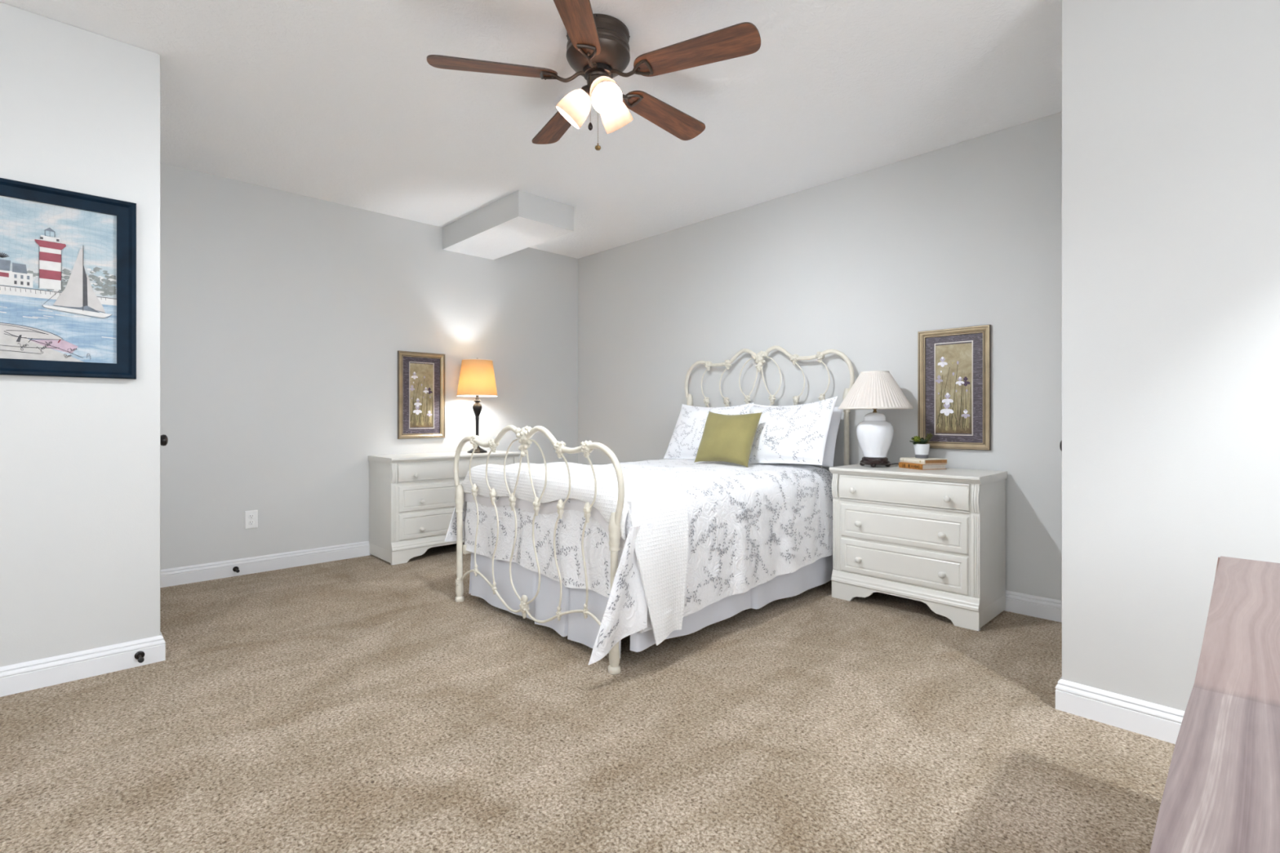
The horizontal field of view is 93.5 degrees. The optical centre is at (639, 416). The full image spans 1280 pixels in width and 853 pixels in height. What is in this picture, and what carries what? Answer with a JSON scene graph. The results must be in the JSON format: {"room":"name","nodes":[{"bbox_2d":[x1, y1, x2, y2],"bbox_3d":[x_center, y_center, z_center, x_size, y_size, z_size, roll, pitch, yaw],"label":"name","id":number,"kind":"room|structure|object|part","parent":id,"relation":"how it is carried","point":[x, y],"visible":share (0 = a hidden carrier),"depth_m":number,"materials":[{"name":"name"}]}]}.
{"room":"bedroom","nodes":[
{"label":"bedroom","id":0,"kind":"room"},
{"bbox_2d":[0,1,159,666],"bbox_3d":[-3.172,-0.256,1.606,2.964,2.611,0.120,0,0,-44],"label":"wall","id":1,"kind":"structure","parent":0,"point":[80,108],"depth_m":2.41,"materials":[{"name":"grey paint"}]},
{"bbox_2d":[0,177,136,379],"bbox_3d":[-2.460,-0.524,2.188,0.967,0.734,0.029,0,0,-44],"label":"framed picture","id":2,"kind":"object","parent":1,"relation":"attached to","point":[68,259],"visible":1,"depth_m":2.38,"materials":[{"name":"paper"}]},
{"bbox_2d":[0,635,165,697],"bbox_3d":[-3.120,0.996,1.562,2.979,0.108,0.015,0,0,-44],"label":"baseboard","id":3,"kind":"structure","parent":1,"relation":"attached to","point":[24,677],"depth_m":2.40,"materials":[{"name":"white paint"}]},
{"bbox_2d":[134,651,144,662],"bbox_3d":[-2.079,1.004,2.505,0.034,0.034,0.074,0,0,-44],"label":"door stop","id":4,"kind":"object","parent":1,"relation":"attached to","point":[139,655],"visible":1,"depth_m":2.52,"materials":[{"name":"black rubber"}]},
{"bbox_2d":[160,162,577,569],"bbox_3d":[-1.870,-0.256,4.822,3.617,2.611,0.120,0,0,-44],"label":"wall","id":5,"kind":"structure","parent":0,"point":[286,317],"depth_m":4.28,"materials":[{"name":"grey paint"}]},
{"bbox_2d":[232,566,239,573],"bbox_3d":[-2.633,1.003,3.932,0.034,0.034,0.074,0,0,-44],"label":"door stop","id":6,"kind":"object","parent":5,"relation":"attached to","point":[235,568],"visible":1,"depth_m":3.95,"materials":[{"name":"black rubber"}]},
{"bbox_2d":[244,510,257,528],"bbox_3d":[-2.601,0.690,4.028,0.074,0.120,0.009,0,0,-44],"label":"wall outlet","id":7,"kind":"object","parent":5,"relation":"attached to","point":[251,517],"visible":1,"depth_m":4.03,"materials":[{"name":"white plastic"}]},
{"bbox_2d":[248,520,253,525],"bbox_3d":[-2.599,0.711,4.026,0.033,0.033,0.003,0,0,-44],"label":"receptacle","id":8,"kind":"object","parent":7,"relation":"attached to","point":[251,522],"depth_m":4.02,"materials":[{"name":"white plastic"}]},
{"bbox_2d":[248,514,254,519],"bbox_3d":[-2.599,0.669,4.026,0.033,0.033,0.003,0,0,-44],"label":"receptacle","id":9,"kind":"object","parent":7,"relation":"attached to","point":[250,516],"depth_m":4.03,"materials":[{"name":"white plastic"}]},
{"bbox_2d":[160,541,371,587],"bbox_3d":[-1.823,0.996,4.774,3.377,0.108,0.015,0,0,-44],"label":"baseboard","id":10,"kind":"structure","parent":5,"relation":"attached to","point":[169,577],"depth_m":4.05,"materials":[{"name":"white paint"}]},
{"bbox_2d":[397,351,444,439],"bbox_3d":[-1.751,-0.169,4.837,0.386,0.690,0.023,0,0,-44],"label":"framed picture","id":11,"kind":"object","parent":5,"relation":"attached to","point":[420,375],"visible":1,"depth_m":4.84,"materials":[{"name":"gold metal"}]},
{"bbox_2d":[409,363,433,427],"bbox_3d":[-1.756,-0.169,4.841,0.198,0.524,0.002,0,0,-44],"label":"painting","id":12,"kind":"object","parent":11,"relation":"attached to","point":[421,375],"depth_m":4.84},
{"bbox_2d":[0,0,1062,258],"bbox_3d":[-0.531,-1.611,1.300,6.741,0.100,7.209,0,0,-44],"label":"ceiling","id":13,"kind":"structure","parent":0,"point":[343,102],"depth_m":2.95,"materials":[{"name":"white paint"}]},
{"bbox_2d":[442,190,573,259],"bbox_3d":[-1.063,-1.470,4.722,0.477,0.183,1.146,0,0,-44],"label":"soffit","id":14,"kind":"structure","parent":13,"relation":"attached to","point":[518,220],"depth_m":4.48,"materials":[{"name":"grey paint"}]},
{"bbox_2d":[426,0,760,150],"bbox_3d":[-0.144,-1.321,2.492,1.240,0.481,1.277,0,0,-44],"label":"ceiling fan","id":15,"kind":"object","parent":13,"relation":"hanging from","point":[597,46],"visible":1,"depth_m":2.37,"materials":[{"name":"brown wood"}]},
{"bbox_3d":[-0.578,-1.377,2.376,0.500,0.006,0.140,0,13,-11],"label":"blade","id":16,"kind":"part","parent":15,"relation":"part of","materials":[{"name":"brown wood"}]},
{"bbox_3d":[-0.371,-1.377,2.818,0.140,0.006,0.500,-15,7,-28],"label":"blade","id":17,"kind":"part","parent":15,"relation":"part of","materials":[{"name":"brown wood"}]},
{"bbox_3d":[-0.278,-1.264,2.473,0.136,0.149,0.143,0,0,-44],"label":"lamp shade","id":18,"kind":"part","parent":15,"relation":"part of","materials":[{"name":"white glass"}]},
{"bbox_3d":[-0.221,-1.377,2.043,0.140,0.006,0.500,13,2,7],"label":"blade","id":19,"kind":"part","parent":15,"relation":"part of","materials":[{"name":"brown wood"}]},
{"bbox_3d":[-0.170,-1.214,2.435,0.002,0.216,0.002,0,0,-44],"label":"pull chain","id":20,"kind":"part","parent":15,"relation":"part of","materials":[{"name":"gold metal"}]},
{"bbox_3d":[-0.148,-1.293,2.381,0.058,0.086,0.077,0,0,-44],"label":"light bulb","id":21,"kind":"part","parent":15,"relation":"part of","materials":[{"name":"white glass"}]},
{"bbox_3d":[-0.139,-1.264,2.352,0.133,0.149,0.145,0,0,-44],"label":"lamp shade","id":22,"kind":"part","parent":15,"relation":"part of","materials":[{"name":"white glass"}]},
{"bbox_3d":[-0.104,-1.264,2.535,0.147,0.149,0.126,0,0,-44],"label":"lamp shade","id":23,"kind":"part","parent":15,"relation":"part of","materials":[{"name":"white glass"}]},
{"bbox_3d":[0.113,-1.377,2.758,0.140,0.006,0.500,-18,-12,42],"label":"blade","id":24,"kind":"part","parent":15,"relation":"part of","materials":[{"name":"brown wood"}]},
{"bbox_3d":[0.206,-1.377,2.279,0.500,0.006,0.140,0,-13,25],"label":"blade","id":25,"kind":"part","parent":15,"relation":"part of","materials":[{"name":"brown wood"}]},
{"bbox_2d":[0,542,1175,852],"bbox_3d":[-0.531,1.100,1.300,6.741,0.100,7.209,0,0,-44],"label":"floor","id":26,"kind":"structure","parent":0,"point":[349,705],"depth_m":1.95,"materials":[{"name":"carpet"}]},
{"bbox_2d":[368,450,519,564],"bbox_3d":[-1.515,0.672,4.747,1.051,0.754,0.476,0,0,-44],"label":"dresser","id":27,"kind":"object","parent":26,"relation":"on","point":[412,500],"visible":0.55,"depth_m":4.41,"materials":[{"name":"beige paint"}]},
{"bbox_3d":[-1.384,0.793,4.611,0.943,0.196,0.017,0,0,-44],"label":"drawer","id":28,"kind":"part","parent":27,"relation":"part of","materials":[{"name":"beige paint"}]},
{"bbox_3d":[-1.384,0.593,4.611,0.943,0.196,0.017,0,0,-44],"label":"drawer","id":29,"kind":"part","parent":27,"relation":"part of","materials":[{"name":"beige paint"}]},
{"bbox_3d":[-1.381,0.407,4.609,0.947,0.142,0.024,0,0,-44],"label":"drawer","id":30,"kind":"part","parent":27,"relation":"part of","materials":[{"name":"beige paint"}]},
{"bbox_2d":[456,358,497,453],"bbox_3d":[-1.332,-0.092,4.926,0.325,0.773,0.325,0,0,-44],"label":"table lamp","id":31,"kind":"object","parent":27,"relation":"on","point":[477,375],"visible":0.95,"depth_m":4.82,"materials":[{"name":"yellow fabric"}]},
{"bbox_3d":[-1.332,-0.314,4.926,0.322,0.289,0.322,0,0,-44],"label":"lamp shade","id":32,"kind":"part","parent":31,"relation":"part of","materials":[{"name":"beige fabric"}]},
{"bbox_3d":[-1.332,-0.459,4.926,0.244,0.006,0.244,0,0,-44],"label":"shade trim","id":33,"kind":"part","parent":31,"relation":"part of","materials":[{"name":"beige fabric"}]},
{"bbox_3d":[-1.332,-0.170,4.926,0.325,0.006,0.325,0,0,-44],"label":"shade trim","id":34,"kind":"part","parent":31,"relation":"part of","materials":[{"name":"white fabric"}]},
{"bbox_2d":[453,345,854,675],"bbox_3d":[0.147,0.276,3.636,2.035,1.548,1.439,0,0,-44],"label":"bed","id":35,"kind":"object","parent":26,"relation":"on","point":[525,433],"visible":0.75,"depth_m":3.02,"materials":[{"name":"beige paint"}]},
{"bbox_3d":[-1.026,0.770,3.426,0.050,0.560,0.050,0,0,-21],"label":"post","id":36,"kind":"part","parent":35,"relation":"part of","materials":[{"name":"white metal"}]},
{"bbox_3d":[-0.294,0.755,4.093,1.960,0.050,0.024,0,0,-44],"label":"rail","id":37,"kind":"part","parent":35,"relation":"part of","materials":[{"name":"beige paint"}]},
{"bbox_3d":[-0.566,0.910,2.949,0.012,0.143,1.324,0,0,-44],"label":"rail","id":38,"kind":"part","parent":35,"relation":"part of","materials":[{"name":"white metal"}]},
{"bbox_3d":[-0.566,0.297,2.949,0.027,0.507,1.439,0,0,-44],"label":"footboard","id":39,"kind":"part","parent":35,"relation":"part of","materials":[{"name":"beige paint"}]},
{"bbox_3d":[-0.105,0.770,2.471,0.050,0.560,0.050,0,0,-21],"label":"post","id":40,"kind":"part","parent":35,"relation":"part of","materials":[{"name":"white metal"}]},
{"bbox_2d":[444,457,833,665],"bbox_3d":[0.009,0.624,3.530,1.987,0.668,1.533,0,0,-44],"label":"quilt","id":41,"kind":"object","parent":35,"relation":"on","point":[749,526],"visible":0.69,"depth_m":2.99,"materials":[{"name":"white fabric"}]},
{"bbox_2d":[462,462,688,645],"bbox_3d":[-0.321,0.606,3.123,0.565,0.689,1.463,0,0,-44],"label":"throw blanket","id":42,"kind":"object","parent":41,"relation":"on","point":[661,556],"visible":0.94,"depth_m":2.64,"materials":[{"name":"white fabric"}]},
{"bbox_2d":[663,402,753,459],"bbox_3d":[0.476,0.110,4.315,0.260,0.412,0.660,0,0,-44],"label":"pillow sham","id":43,"kind":"object","parent":41,"relation":"on","point":[685,441],"visible":0.59,"depth_m":4.32,"materials":[{"name":"white fabric"}]},
{"bbox_2d":[693,411,762,466],"bbox_3d":[0.564,0.138,3.886,0.408,0.349,0.215,0,0,40],"label":"throw pillow","id":44,"kind":"object","parent":41,"relation":"on","point":[730,438],"visible":1,"depth_m":3.81,"materials":[{"name":"green fabric"}]},
{"bbox_2d":[748,395,837,465],"bbox_3d":[0.914,0.098,3.849,0.263,0.446,0.673,0,0,-44],"label":"pillow sham","id":45,"kind":"object","parent":41,"relation":"on","point":[795,433],"visible":0.88,"depth_m":3.71,"materials":[{"name":"white fabric"}]},
{"bbox_2d":[811,406,843,466],"bbox_3d":[1.008,0.125,3.995,0.178,0.378,0.660,0,0,-44],"label":"bed pillow","id":46,"kind":"object","parent":41,"relation":"on","point":[828,455],"visible":0.14,"depth_m":3.76,"materials":[{"name":"white fabric"}]},
{"bbox_2d":[468,552,832,658],"bbox_3d":[0.121,0.867,3.610,1.813,0.326,1.389,0,0,-44],"label":"bed skirt","id":47,"kind":"object","parent":35,"relation":"hanging from","point":[577,628],"visible":0.35,"depth_m":3.01,"materials":[{"name":"grey fabric"}]},
{"bbox_3d":[0.859,-0.268,4.323,0.027,0.460,1.433,0,0,-44],"label":"headboard","id":48,"kind":"part","parent":35,"relation":"part of","materials":[{"name":"beige paint"}]},
{"bbox_3d":[1.319,0.475,3.846,0.050,1.150,0.050,0,0,-21],"label":"post","id":49,"kind":"part","parent":35,"relation":"part of","materials":[{"name":"white metal"}]},
{"bbox_2d":[829,463,1007,631],"bbox_3d":[1.528,0.672,3.356,0.476,0.754,0.794,0,0,-44],"label":"dresser","id":50,"kind":"object","parent":26,"relation":"on","point":[935,538],"visible":1,"depth_m":3.16,"materials":[{"name":"beige paint"}]},
{"bbox_3d":[1.195,0.414,3.384,0.036,0.033,0.033,0,0,-44],"label":"knob","id":51,"kind":"part","parent":50,"relation":"part of","materials":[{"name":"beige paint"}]},
{"bbox_3d":[1.221,0.601,3.369,0.036,0.033,0.033,0,0,-44],"label":"knob","id":52,"kind":"part","parent":50,"relation":"part of","materials":[{"name":"beige paint"}]},
{"bbox_3d":[1.221,0.802,3.369,0.036,0.033,0.033,0,0,-44],"label":"knob","id":53,"kind":"part","parent":50,"relation":"part of","materials":[{"name":"beige paint"}]},
{"bbox_2d":[837,370,913,467],"bbox_3d":[1.388,0.093,3.549,0.446,0.713,0.430,0,0,-44],"label":"table lamp","id":54,"kind":"object","parent":50,"relation":"on","point":[874,390],"visible":0.94,"depth_m":3.46,"materials":[{"name":"white ceramic"}]},
{"bbox_3d":[1.383,-0.259,3.543,0.160,0.009,0.160,0,0,-44],"label":"shade trim","id":55,"kind":"part","parent":54,"relation":"part of","materials":[{"name":"white fabric"}]},
{"bbox_3d":[1.383,-0.049,3.543,0.414,0.009,0.414,0,0,-44],"label":"shade trim","id":56,"kind":"part","parent":54,"relation":"part of","materials":[{"name":"white fabric"}]},
{"bbox_3d":[1.383,-0.155,3.543,0.412,0.210,0.412,0,0,-44],"label":"lamp shade","id":57,"kind":"part","parent":54,"relation":"part of","materials":[{"name":"white fabric"}]},
{"bbox_3d":[1.390,0.407,3.223,0.024,0.142,0.690,0,0,-44],"label":"drawer","id":58,"kind":"part","parent":50,"relation":"part of","materials":[{"name":"beige paint"}]},
{"bbox_3d":[1.392,0.593,3.226,0.017,0.196,0.686,0,0,-44],"label":"drawer","id":59,"kind":"part","parent":50,"relation":"part of","materials":[{"name":"beige paint"}]},
{"bbox_3d":[1.392,0.793,3.226,0.017,0.196,0.686,0,0,-44],"label":"drawer","id":60,"kind":"part","parent":50,"relation":"part of","materials":[{"name":"beige paint"}]},
{"bbox_2d":[898,462,946,470],"bbox_3d":[1.606,0.279,3.427,0.175,0.031,0.178,0,0,-18],"label":"book","id":61,"kind":"object","parent":50,"relation":"on","point":[901,464],"visible":0.88,"depth_m":3.36,"materials":[{"name":"orange paper"}]},
{"bbox_2d":[899,457,948,464],"bbox_3d":[1.617,0.251,3.435,0.169,0.025,0.187,0,0,-18],"label":"book","id":62,"kind":"object","parent":61,"relation":"on","point":[928,460],"visible":0.93,"depth_m":3.37,"materials":[{"name":"beige paper"}]},
{"bbox_2d":[909,432,933,458],"bbox_3d":[1.616,0.166,3.450,0.101,0.145,0.113,0,0,-44],"label":"potted plant","id":63,"kind":"object","parent":62,"relation":"on","point":[921,448],"visible":1,"depth_m":3.43,"materials":[{"name":"green plant"}]},
{"bbox_3d":[1.618,0.188,3.458,0.088,0.061,0.088,0,0,-44],"label":"pot","id":64,"kind":"part","parent":63,"relation":"part of","materials":[{"name":"white ceramic"}]},
{"bbox_3d":[1.529,0.802,3.050,0.036,0.033,0.033,0,0,-44],"label":"knob","id":65,"kind":"part","parent":50,"relation":"part of","materials":[{"name":"beige paint"}]},
{"bbox_3d":[1.529,0.601,3.050,0.036,0.033,0.033,0,0,-44],"label":"knob","id":66,"kind":"part","parent":50,"relation":"part of","materials":[{"name":"beige paint"}]},
{"bbox_3d":[1.544,0.414,3.023,0.036,0.033,0.033,0,0,-44],"label":"knob","id":67,"kind":"part","parent":50,"relation":"part of","materials":[{"name":"beige paint"}]},
{"bbox_2d":[1149,555,1279,852],"bbox_3d":[1.004,0.690,0.701,1.539,0.720,0.536,0,0,-44],"label":"cedar chest","id":68,"kind":"object","parent":26,"relation":"on","point":[1221,793],"visible":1,"depth_m":0.63,"materials":[{"name":"pink wood"}]},
{"bbox_2d":[577,111,1062,600],"bbox_3d":[0.931,-0.256,4.437,0.120,2.611,4.324,0,0,-44],"label":"wall","id":69,"kind":"structure","parent":0,"point":[968,233],"depth_m":3.84,"materials":[{"name":"grey paint"}]},
{"bbox_2d":[917,324,991,450],"bbox_3d":[1.790,-0.159,3.443,0.023,0.690,0.386,0,0,-44],"label":"framed picture","id":70,"kind":"object","parent":69,"relation":"attached to","point":[954,364],"visible":1,"depth_m":3.44,"materials":[{"name":"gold metal"}]},
{"bbox_2d":[935,342,972,433],"bbox_3d":[1.794,-0.159,3.448,0.002,0.524,0.198,0,0,-44],"label":"painting","id":71,"kind":"object","parent":70,"relation":"attached to","point":[953,361],"depth_m":3.45},
{"bbox_2d":[1004,590,1062,622],"bbox_3d":[0.841,0.996,4.434,0.015,0.108,4.204,0,0,-44],"label":"baseboard","id":72,"kind":"structure","parent":69,"relation":"attached to","point":[1046,608],"depth_m":3.15,"materials":[{"name":"white paint"}]},
{"bbox_2d":[1062,0,1279,711],"bbox_3d":[2.459,-0.256,1.264,0.120,2.611,2.605,0,0,-44],"label":"wall","id":73,"kind":"structure","parent":0,"point":[1171,108],"depth_m":1.97,"materials":[{"name":"grey paint"}]},
{"bbox_2d":[1055,679,1184,744],"bbox_3d":[1.928,0.996,1.717,0.015,0.108,1.245,0,0,-44],"label":"baseboard","id":74,"kind":"structure","parent":73,"relation":"attached to","point":[1155,721],"depth_m":2.03,"materials":[{"name":"white paint"}]},
{"bbox_3d":[-2.639,-0.256,3.100,0.119,2.611,1.291,0,0,-44],"label":"wall","id":75,"kind":"structure","parent":0,"visible":0},
{"bbox_2d":[160,434,168,445],"bbox_3d":[-2.518,0.032,3.073,0.104,2.013,0.790,0,0,-44],"label":"door","id":76,"kind":"structure","parent":75,"relation":"in","point":[163,438],"depth_m":2.84,"materials":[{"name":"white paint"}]},
{"bbox_3d":[1.993,-0.256,2.541,0.984,2.611,0.120,0,0,-44],"label":"wall","id":77,"kind":"structure","parent":0,"visible":0},
{"bbox_2d":[1059,440,1062,451],"bbox_3d":[1.915,0.032,2.559,0.680,2.013,0.104,0,0,-44],"label":"door","id":78,"kind":"structure","parent":77,"relation":"in","point":[1060,443],"depth_m":2.38,"materials":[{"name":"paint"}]}
]}

